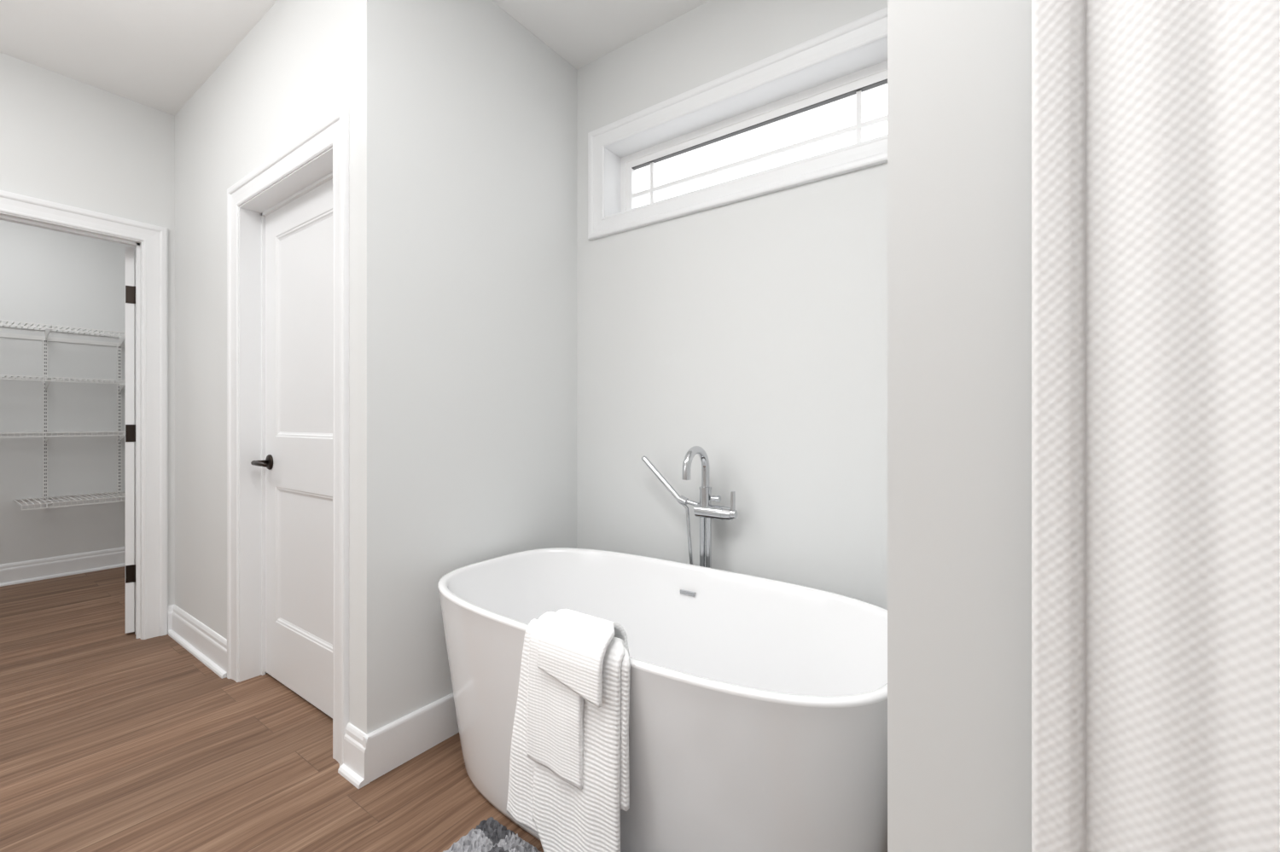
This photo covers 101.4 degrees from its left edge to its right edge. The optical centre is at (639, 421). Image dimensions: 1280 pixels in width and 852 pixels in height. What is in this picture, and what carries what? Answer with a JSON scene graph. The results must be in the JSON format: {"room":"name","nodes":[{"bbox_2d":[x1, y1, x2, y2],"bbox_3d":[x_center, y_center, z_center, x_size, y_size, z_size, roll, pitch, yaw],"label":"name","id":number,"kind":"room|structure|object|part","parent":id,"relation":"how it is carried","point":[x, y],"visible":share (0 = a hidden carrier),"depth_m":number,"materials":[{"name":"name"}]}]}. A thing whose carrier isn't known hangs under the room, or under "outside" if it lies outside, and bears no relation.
{"room":"bathroom","nodes":[
{"label":"bathroom","id":0,"kind":"room"},
{"bbox_2d":[0,220,135,564],"bbox_3d":[-4.642,-0.251,3.239,0.120,2.742,3.701,0,0,35],"label":"wall","id":1,"kind":"structure","parent":0,"point":[48,276],"depth_m":3.77,"materials":[{"name":"white paint"}]},
{"bbox_2d":[0,320,125,511],"bbox_3d":[-4.298,-0.014,3.271,0.404,1.268,2.554,0,0,35],"label":"closet shelving","id":2,"kind":"object","parent":1,"relation":"attached to","point":[120,384],"visible":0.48,"depth_m":3.71,"materials":[{"name":"white metal"}]},
{"bbox_2d":[0,546,125,587],"bbox_3d":[-3.739,1.048,2.811,1.848,0.144,2.850,0,0,35],"label":"baseboard","id":3,"kind":"structure","parent":1,"relation":"attached to","point":[52,567],"depth_m":3.77,"materials":[{"name":"white paint"}]},
{"bbox_2d":[0,52,174,605],"bbox_3d":[-3.036,-0.251,2.098,0.125,2.742,3.701,0,0,35],"label":"wall","id":4,"kind":"structure","parent":0,"point":[64,140],"depth_m":2.54,"materials":[{"name":"white paint"}]},
{"bbox_2d":[0,190,167,639],"bbox_3d":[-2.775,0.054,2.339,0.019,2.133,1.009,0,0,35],"label":"trim","id":5,"kind":"structure","parent":4,"relation":"attached to","point":[154,237],"depth_m":2.70,"materials":[{"name":"white wood"}]},
{"bbox_2d":[125,245,135,634],"bbox_3d":[-2.935,0.098,3.043,0.178,2.020,0.807,0,0,-33],"label":"closet door","id":6,"kind":"structure","parent":4,"relation":"in","point":[130,251],"depth_m":2.74,"materials":[{"name":"white paint"}]},
{"bbox_2d":[125,285,135,583],"bbox_3d":[-2.659,0.070,2.738,0.022,1.550,0.043,0,0,35],"label":"closet door hinges","id":7,"kind":"object","parent":6,"relation":"attached to","point":[130,291],"depth_m":2.74,"materials":[{"name":"black metal"}]},
{"bbox_2d":[0,566,544,851],"bbox_3d":[-1.347,1.160,0.952,8.500,0.080,4.191,0,0,35],"label":"floor","id":8,"kind":"structure","parent":0,"point":[112,740],"depth_m":1.72,"materials":[{"name":"brown wood"}]},
{"bbox_2d":[442,817,541,851],"bbox_3d":[-0.232,1.102,0.947,0.919,0.035,0.639,0,0,35],"label":"rug","id":9,"kind":"object","parent":8,"relation":"on","point":[490,835],"visible":1,"depth_m":1.36,"materials":[{"name":"grey fabric"}]},
{"bbox_2d":[437,547,887,851],"bbox_3d":[0.019,0.818,1.546,1.423,0.605,0.745,0,0,35],"label":"tub","id":10,"kind":"object","parent":8,"relation":"on","point":[758,713],"visible":0.75,"depth_m":1.40,"materials":[{"name":"white ceramic"}]},
{"bbox_2d":[506,609,630,851],"bbox_3d":[-0.158,0.744,1.248,0.385,0.582,0.170,0,0,35],"label":"bath towel","id":11,"kind":"object","parent":10,"relation":"hanging from","point":[569,778],"visible":0.98,"depth_m":1.16,"materials":[{"name":"white fabric"}]},
{"bbox_2d":[641,446,737,568],"bbox_3d":[0.145,0.605,1.941,0.401,1.029,0.190,0,0,35],"label":"faucet","id":12,"kind":"object","parent":8,"relation":"on","point":[704,509],"visible":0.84,"depth_m":1.93,"materials":[{"name":"silver metal"}]},
{"bbox_2d":[174,0,404,734],"bbox_3d":[-1.676,-0.251,2.292,2.116,2.742,0.125,0,0,35],"label":"wall","id":13,"kind":"structure","parent":0,"point":[303,61],"depth_m":1.79,"materials":[{"name":"white paint"}]},
{"bbox_2d":[167,605,226,679],"bbox_3d":[-2.143,1.048,2.528,0.831,0.144,0.034,0,0,35],"label":"baseboard","id":14,"kind":"structure","parent":13,"relation":"attached to","point":[208,647],"depth_m":2.50,"materials":[{"name":"white paint"}]},
{"bbox_2d":[238,146,332,682],"bbox_3d":[-1.332,0.092,2.048,0.891,2.055,0.127,0,0,35],"label":"door frame","id":15,"kind":"structure","parent":13,"relation":"attached to","point":[318,171],"depth_m":2.27,"materials":[{"name":"white wood"}]},
{"bbox_2d":[226,105,349,767],"bbox_3d":[-1.374,0.054,1.990,1.047,2.133,0.019,0,0,35],"label":"door frame","id":16,"kind":"structure","parent":13,"relation":"attached to","point":[333,131],"depth_m":1.73,"materials":[{"name":"white wood"}]},
{"bbox_2d":[250,178,332,718],"bbox_3d":[-1.306,0.098,2.085,0.845,2.020,0.177,0,0,35],"label":"door","id":17,"kind":"structure","parent":13,"relation":"in","point":[298,463],"depth_m":2.12,"materials":[{"name":"white paint"}]},
{"bbox_3d":[-1.565,0.180,2.269,0.152,0.066,0.177,0,0,35],"label":"handle","id":18,"kind":"part","parent":17,"relation":"part of","materials":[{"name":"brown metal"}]},
{"bbox_2d":[337,722,369,789],"bbox_3d":[-0.899,1.048,1.643,0.130,0.144,0.034,0,0,35],"label":"baseboard","id":19,"kind":"structure","parent":13,"relation":"attached to","point":[355,769],"depth_m":1.64,"materials":[{"name":"white paint"}]},
{"bbox_2d":[0,0,709,116],"bbox_3d":[-1.347,-1.672,0.952,8.500,0.100,4.191,0,0,35],"label":"ceiling","id":20,"kind":"structure","parent":0,"point":[154,54],"depth_m":2.18,"materials":[{"name":"white paint"}]},
{"bbox_2d":[404,0,576,715],"bbox_3d":[-0.584,-0.251,2.109,0.125,2.742,0.841,0,0,35],"label":"wall","id":21,"kind":"structure","parent":0,"point":[491,108],"depth_m":1.98,"materials":[{"name":"white paint"}]},
{"bbox_2d":[362,692,459,782],"bbox_3d":[0.050,1.048,1.574,1.529,0.144,0.978,0,0,35],"label":"baseboard","id":22,"kind":"structure","parent":21,"relation":"attached to","point":[392,745],"depth_m":1.73,"materials":[{"name":"white paint"}]},
{"bbox_2d":[576,0,887,610],"bbox_3d":[-0.287,-0.251,2.530,8.200,2.742,0.190,0,0,35],"label":"wall","id":23,"kind":"structure","parent":0,"point":[752,334],"depth_m":1.95,"materials":[{"name":"white paint"}]},
{"bbox_2d":[587,6,887,240],"bbox_3d":[0.328,-1.058,1.965,1.371,0.481,0.019,0,0,35],"label":"trim","id":24,"kind":"structure","parent":23,"relation":"attached to","point":[871,28],"depth_m":1.93,"materials":[{"name":"white wood"}]},
{"bbox_2d":[605,37,887,216],"bbox_3d":[0.387,-1.058,2.048,1.224,0.334,0.186,0,0,35],"label":"window","id":25,"kind":"structure","parent":23,"relation":"in","point":[877,72],"depth_m":2.03,"materials":[{"name":"white wood"}]},
{"bbox_2d":[632,90,887,203],"bbox_3d":[0.410,-1.057,2.080,1.081,0.191,0.012,0,0,35],"label":"window grille","id":26,"kind":"object","parent":25,"relation":"attached to","point":[859,125],"depth_m":1.99,"materials":[{"name":"white plastic"}]},
{"bbox_2d":[631,78,887,169],"bbox_3d":[0.408,-1.151,2.077,1.079,0.003,0.020,0,0,35],"label":"window frame","id":27,"kind":"structure","parent":23,"relation":"in","point":[885,81],"depth_m":2.01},
{"bbox_2d":[887,0,1031,851],"bbox_3d":[0.658,-0.251,1.005,0.122,2.742,1.201,0,0,35],"label":"wall","id":28,"kind":"structure","parent":0,"point":[959,72],"depth_m":0.51,"materials":[{"name":"white paint"}]},
{"bbox_3d":[0.765,-1.326,0.260,0.915,0.592,0.110,0,0,35],"label":"header","id":29,"kind":"object","parent":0,"visible":0},
{"bbox_2d":[1031,0,1279,851],"bbox_3d":[0.700,0.074,0.171,0.917,1.992,0.060,0,0,35],"label":"curtain","id":30,"kind":"object","parent":29,"relation":"hanging from","point":[1155,124],"visible":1,"depth_m":0.40,"materials":[{"name":"white fabric"}]}
]}

